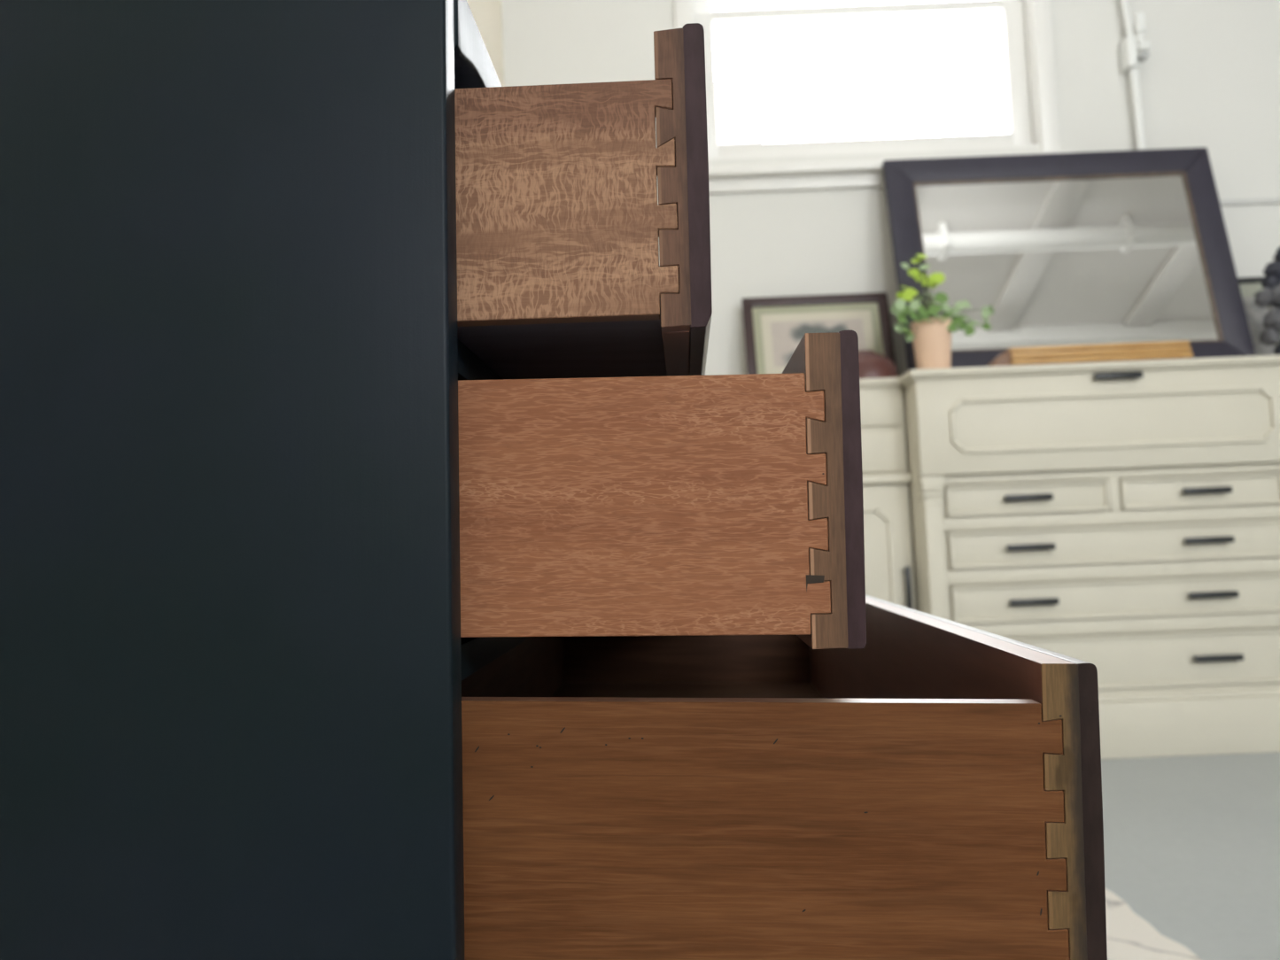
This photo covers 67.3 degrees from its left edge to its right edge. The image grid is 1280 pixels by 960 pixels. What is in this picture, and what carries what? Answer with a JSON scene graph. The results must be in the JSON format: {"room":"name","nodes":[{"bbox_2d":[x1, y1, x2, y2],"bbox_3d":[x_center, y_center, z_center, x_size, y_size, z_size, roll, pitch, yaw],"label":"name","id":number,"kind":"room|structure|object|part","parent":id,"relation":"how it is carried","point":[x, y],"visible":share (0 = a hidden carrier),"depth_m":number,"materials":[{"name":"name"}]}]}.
{"room":"bedroom","nodes":[
{"label":"bedroom","id":0,"kind":"room"},
{"bbox_2d":[466,0,504,86],"bbox_3d":[-0.603,-0.978,0.165,0.200,3.500,7.000,-2,-4,0],"label":"wall","id":1,"kind":"structure","parent":0,"point":[487,15],"depth_m":3.43,"materials":[{"name":"beige paint"}]},
{"bbox_2d":[501,0,1279,376],"bbox_3d":[1.936,-0.848,3.757,5.263,3.500,0.200,-2,-4,0],"label":"wall","id":2,"kind":"structure","parent":0,"point":[1209,78],"depth_m":3.69,"materials":[{"name":"paint"}]},
{"bbox_2d":[674,0,1076,194],"bbox_3d":[0.858,-1.808,3.782,1.520,1.395,0.260,-2,-4,0],"label":"window","id":3,"kind":"structure","parent":2,"relation":"in","point":[1027,27],"depth_m":3.74,"materials":[{"name":"white paint"}]},
{"bbox_3d":[0.845,-2.135,3.858,1.296,0.568,0.040,-2,-4,0],"label":"sash","id":4,"kind":"part","parent":3,"relation":"part of","materials":[{"name":"white paint"}]},
{"bbox_3d":[0.868,-1.560,3.776,1.160,0.543,0.004,-2,-4,0],"label":"pane","id":5,"kind":"part","parent":3,"relation":"part of","materials":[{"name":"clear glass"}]},
{"bbox_3d":[0.868,-1.560,3.776,1.296,0.603,0.040,-2,-4,0],"label":"sash","id":6,"kind":"part","parent":3,"relation":"part of","materials":[{"name":"white paint"}]},
{"bbox_3d":[0.884,-1.163,3.675,1.520,0.091,0.130,-2,-4,0],"label":"sill","id":7,"kind":"part","parent":3,"relation":"part of","materials":[{"name":"white paint"}]},
{"bbox_2d":[1119,0,1149,149],"bbox_3d":[1.900,-1.179,3.631,0.078,2.848,0.094,-2,-4,0],"label":"pipe","id":8,"kind":"object","parent":2,"relation":"attached to","point":[1129,48],"visible":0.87,"depth_m":3.64,"materials":[{"name":"white metal"}]},
{"bbox_2d":[1119,12,1149,72],"bbox_3d":[1.883,-1.666,3.660,0.074,0.200,0.089,-2,-4,0],"label":"tap","id":9,"kind":"object","parent":8,"relation":"on","point":[1129,48],"depth_m":3.64,"materials":[{"name":"white metal"}]},
{"bbox_2d":[1219,197,1279,206],"bbox_3d":[3.159,-1.094,3.665,2.400,0.022,0.014,-2,-4,0],"label":"trim","id":10,"kind":"structure","parent":2,"relation":"attached to","point":[1269,200],"depth_m":3.66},
{"bbox_2d":[1101,752,1279,959],"bbox_3d":[1.999,0.715,0.049,5.263,0.100,7.400,-2,-4,0],"label":"floor","id":11,"kind":"structure","parent":0,"point":[1191,843],"depth_m":2.18,"materials":[{"name":"paint"}]},
{"bbox_2d":[0,0,1107,959],"bbox_3d":[-0.095,0.290,0.865,0.660,1.031,0.884,-2,-4,3],"label":"dresser","id":12,"kind":"object","parent":11,"relation":"on","point":[393,565],"visible":1,"depth_m":0.45,"materials":[{"name":"blue paint"}]},
{"bbox_3d":[-0.264,0.200,0.446,0.365,0.894,0.020,-2,-4,3],"label":"panel","id":13,"kind":"part","parent":12,"relation":"part of","materials":[{"name":"blue paint"}]},
{"bbox_3d":[-0.081,-0.206,0.895,0.021,0.038,0.843,-2,-4,3],"label":"rail","id":14,"kind":"part","parent":12,"relation":"part of","materials":[{"name":"paint"}]},
{"bbox_3d":[-0.108,-0.038,0.886,0.069,0.018,0.843,-2,-4,3],"label":"drawer rail","id":15,"kind":"part","parent":12,"relation":"part of","materials":[{"name":"blue paint"}]},
{"bbox_3d":[-0.104,0.117,0.876,0.069,0.018,0.843,-2,-4,3],"label":"drawer rail","id":16,"kind":"part","parent":12,"relation":"part of","materials":[{"name":"blue paint"}]},
{"bbox_3d":[-0.135,-0.059,0.890,0.331,0.005,0.825,-2,-4,3],"label":"drawer","id":17,"kind":"part","parent":12,"relation":"part of","materials":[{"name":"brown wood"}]},
{"bbox_3d":[-0.155,-0.133,0.479,0.348,0.116,0.012,-2,-4,3],"label":"drawer","id":18,"kind":"part","parent":12,"relation":"part of","materials":[{"name":"brown wood"}]},
{"bbox_3d":[0.037,0.193,0.872,0.340,0.124,0.829,0,-4,3],"label":"drawer","id":19,"kind":"part","parent":12,"relation":"part of","materials":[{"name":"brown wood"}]},
{"bbox_3d":[-0.085,0.014,0.467,0.348,0.123,0.012,-1,-4,3],"label":"drawer","id":20,"kind":"part","parent":12,"relation":"part of","materials":[{"name":"brown wood"}]},
{"bbox_3d":[0.041,0.245,0.862,0.331,0.006,0.825,0,-4,3],"label":"drawer","id":21,"kind":"part","parent":12,"relation":"part of","materials":[{"name":"brown wood"}]},
{"bbox_3d":[0.021,0.166,0.452,0.347,0.124,0.012,0,-4,3],"label":"drawer","id":22,"kind":"part","parent":12,"relation":"part of","materials":[{"name":"brown wood"}]},
{"bbox_2d":[859,355,1279,759],"bbox_3d":[1.531,0.264,3.297,2.309,1.256,0.547,-2,-4,0],"label":"cabinet","id":23,"kind":"object","parent":11,"relation":"on","point":[1121,518],"visible":0.77,"depth_m":3.08,"materials":[{"name":"beige paint"}]},
{"bbox_2d":[741,292,896,374],"bbox_3d":[0.655,-0.504,3.525,0.540,0.373,0.112,-2,-4,0],"label":"framed print","id":24,"kind":"object","parent":23,"relation":"on","point":[773,327],"visible":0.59,"depth_m":3.55,"materials":[{"name":"brown wood"}]},
{"bbox_2d":[858,350,899,379],"bbox_3d":[0.780,-0.389,3.335,0.224,0.110,0.224,-2,-4,0],"label":"bowl","id":25,"kind":"object","parent":23,"relation":"on","point":[872,364],"visible":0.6,"depth_m":3.24,"materials":[{"name":"ceramic"}]},
{"bbox_3d":[0.660,0.397,3.176,0.378,0.605,0.011,-2,-4,0],"label":"door moulding","id":26,"kind":"part","parent":23,"relation":"part of","materials":[{"name":"beige paint"}]},
{"bbox_3d":[0.636,-0.160,3.228,0.493,0.284,0.024,-2,-4,0],"label":"wing panel","id":27,"kind":"part","parent":23,"relation":"part of","materials":[{"name":"beige paint"}]},
{"bbox_3d":[0.660,0.392,3.193,0.493,0.736,0.024,-2,-4,0],"label":"wing door","id":28,"kind":"part","parent":23,"relation":"part of","materials":[{"name":"beige paint"}]},
{"bbox_3d":[0.883,0.367,3.167,0.016,0.165,0.033,-2,-4,0],"label":"door handle","id":29,"kind":"part","parent":23,"relation":"part of","materials":[{"name":"black metal"}]},
{"bbox_2d":[891,254,993,369],"bbox_3d":[1.002,-0.558,3.198,0.342,0.413,0.149,-2,-4,0],"label":"potted plant","id":30,"kind":"object","parent":23,"relation":"on","point":[931,337],"visible":0.92,"depth_m":3.17,"materials":[{"name":"green plant"}]},
{"bbox_3d":[0.973,-0.438,3.197,0.134,0.175,0.134,-2,-4,0],"label":"pot","id":31,"kind":"part","parent":30,"relation":"part of","materials":[{"name":"ceramic"}]},
{"bbox_3d":[1.248,0.060,3.103,0.522,0.099,0.032,-2,-4,0],"label":"drawer","id":32,"kind":"part","parent":23,"relation":"part of","materials":[{"name":"beige paint"}]},
{"bbox_3d":[1.243,0.056,3.082,0.152,0.020,0.032,-2,-4,0],"label":"handle","id":33,"kind":"part","parent":23,"relation":"part of","materials":[{"name":"black metal"}]},
{"bbox_3d":[1.246,0.215,3.071,0.152,0.020,0.032,-2,-4,0],"label":"handle","id":34,"kind":"part","parent":23,"relation":"part of","materials":[{"name":"black metal"}]},
{"bbox_3d":[1.252,0.388,3.060,0.152,0.020,0.032,-2,-4,0],"label":"handle","id":35,"kind":"part","parent":23,"relation":"part of","materials":[{"name":"black metal"}]},
{"bbox_2d":[882,147,1256,371],"bbox_3d":[1.524,-0.789,3.466,1.203,0.863,0.222,-2,-4,0],"label":"leaning mirror","id":36,"kind":"object","parent":23,"relation":"on","point":[1115,246],"visible":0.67,"depth_m":3.47,"materials":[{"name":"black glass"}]},
{"bbox_2d":[985,340,1193,366],"bbox_3d":[1.499,-0.411,3.224,0.686,0.084,0.070,-2,-4,0],"label":"rack","id":37,"kind":"object","parent":23,"relation":"on","point":[1167,350],"visible":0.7,"depth_m":3.20,"materials":[{"name":"brown wood"}]},
{"bbox_3d":[1.545,0.421,3.083,1.246,0.914,0.024,-2,-4,0],"label":"frame","id":38,"kind":"part","parent":23,"relation":"part of","materials":[{"name":"beige paint"}]},
{"bbox_3d":[1.536,0.207,3.093,1.086,0.119,0.032,-2,-4,0],"label":"drawer","id":39,"kind":"part","parent":23,"relation":"part of","materials":[{"name":"beige paint"}]},
{"bbox_3d":[1.516,-0.193,3.077,1.045,0.180,0.013,-2,-4,0],"label":"panel moulding","id":40,"kind":"part","parent":23,"relation":"part of","materials":[{"name":"beige paint"}]},
{"bbox_3d":[1.543,0.380,3.082,1.086,0.120,0.032,-2,-4,0],"label":"drawer","id":41,"kind":"part","parent":23,"relation":"part of","materials":[{"name":"beige paint"}]},
{"bbox_3d":[1.529,-0.333,3.078,0.152,0.020,0.032,-2,-4,0],"label":"handle","id":42,"kind":"part","parent":23,"relation":"part of","materials":[{"name":"black metal"}]},
{"bbox_3d":[1.551,0.578,3.069,1.086,0.170,0.032,-2,-4,0],"label":"drawer","id":43,"kind":"part","parent":23,"relation":"part of","materials":[{"name":"beige paint"}]},
{"bbox_3d":[1.812,0.037,3.103,0.522,0.099,0.032,-2,-4,0],"label":"drawer","id":44,"kind":"part","parent":23,"relation":"part of","materials":[{"name":"beige paint"}]},
{"bbox_3d":[1.815,0.034,3.082,0.152,0.020,0.032,-2,-4,0],"label":"handle","id":45,"kind":"part","parent":23,"relation":"part of","materials":[{"name":"black metal"}]},
{"bbox_3d":[1.815,0.192,3.071,0.152,0.020,0.032,-2,-4,0],"label":"handle","id":46,"kind":"part","parent":23,"relation":"part of","materials":[{"name":"black metal"}]},
{"bbox_3d":[1.822,0.365,3.060,0.152,0.020,0.032,-2,-4,0],"label":"handle","id":47,"kind":"part","parent":23,"relation":"part of","materials":[{"name":"black metal"}]},
{"bbox_3d":[1.830,0.564,3.047,0.152,0.020,0.032,-2,-4,0],"label":"handle","id":48,"kind":"part","parent":23,"relation":"part of","materials":[{"name":"black metal"}]},
{"bbox_2d":[1237,276,1279,356],"bbox_3d":[2.381,-0.576,3.579,0.475,0.383,0.081,-2,-4,0],"label":"framed picture","id":49,"kind":"object","parent":23,"relation":"on","point":[1249,286],"visible":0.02,"depth_m":3.59,"materials":[{"name":"black metal"}]},
{"bbox_2d":[1237,276,1264,283],"bbox_3d":[2.381,-0.576,3.579,0.475,0.385,0.022,-2,-13,0],"label":"picture frame","id":50,"kind":"object","parent":49,"relation":"attached to","point":[1243,280],"depth_m":3.61,"materials":[{"name":"metal"}]},
{"bbox_2d":[1239,283,1264,297],"bbox_3d":[2.381,-0.575,3.584,0.443,0.353,0.004,-2,-13,0],"label":"picture","id":51,"kind":"object","parent":49,"relation":"attached to","point":[1247,290],"depth_m":3.62},
{"bbox_2d":[1253,247,1279,355],"bbox_3d":[2.246,-0.606,3.319,0.218,0.424,0.132,-2,-4,0],"label":"dried flower arrangement","id":52,"kind":"object","parent":23,"relation":"on","point":[1270,296],"visible":0.99,"depth_m":3.31,"materials":[{"name":"grey plant"}]},
{"bbox_2d":[1105,888,1201,959],"bbox_3d":[0.500,0.794,1.200,0.876,0.012,2.200,-2,-4,0],"label":"rug","id":53,"kind":"object","parent":11,"relation":"on","point":[1129,936],"visible":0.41,"depth_m":1.68,"materials":[{"name":"white fabric"}]},
{"label":"outside","id":54,"kind":"structure","parent":0,"visible":0},
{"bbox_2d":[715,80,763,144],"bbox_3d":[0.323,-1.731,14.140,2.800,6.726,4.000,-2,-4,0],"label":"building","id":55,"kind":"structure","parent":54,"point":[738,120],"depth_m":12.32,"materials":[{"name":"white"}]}
]}

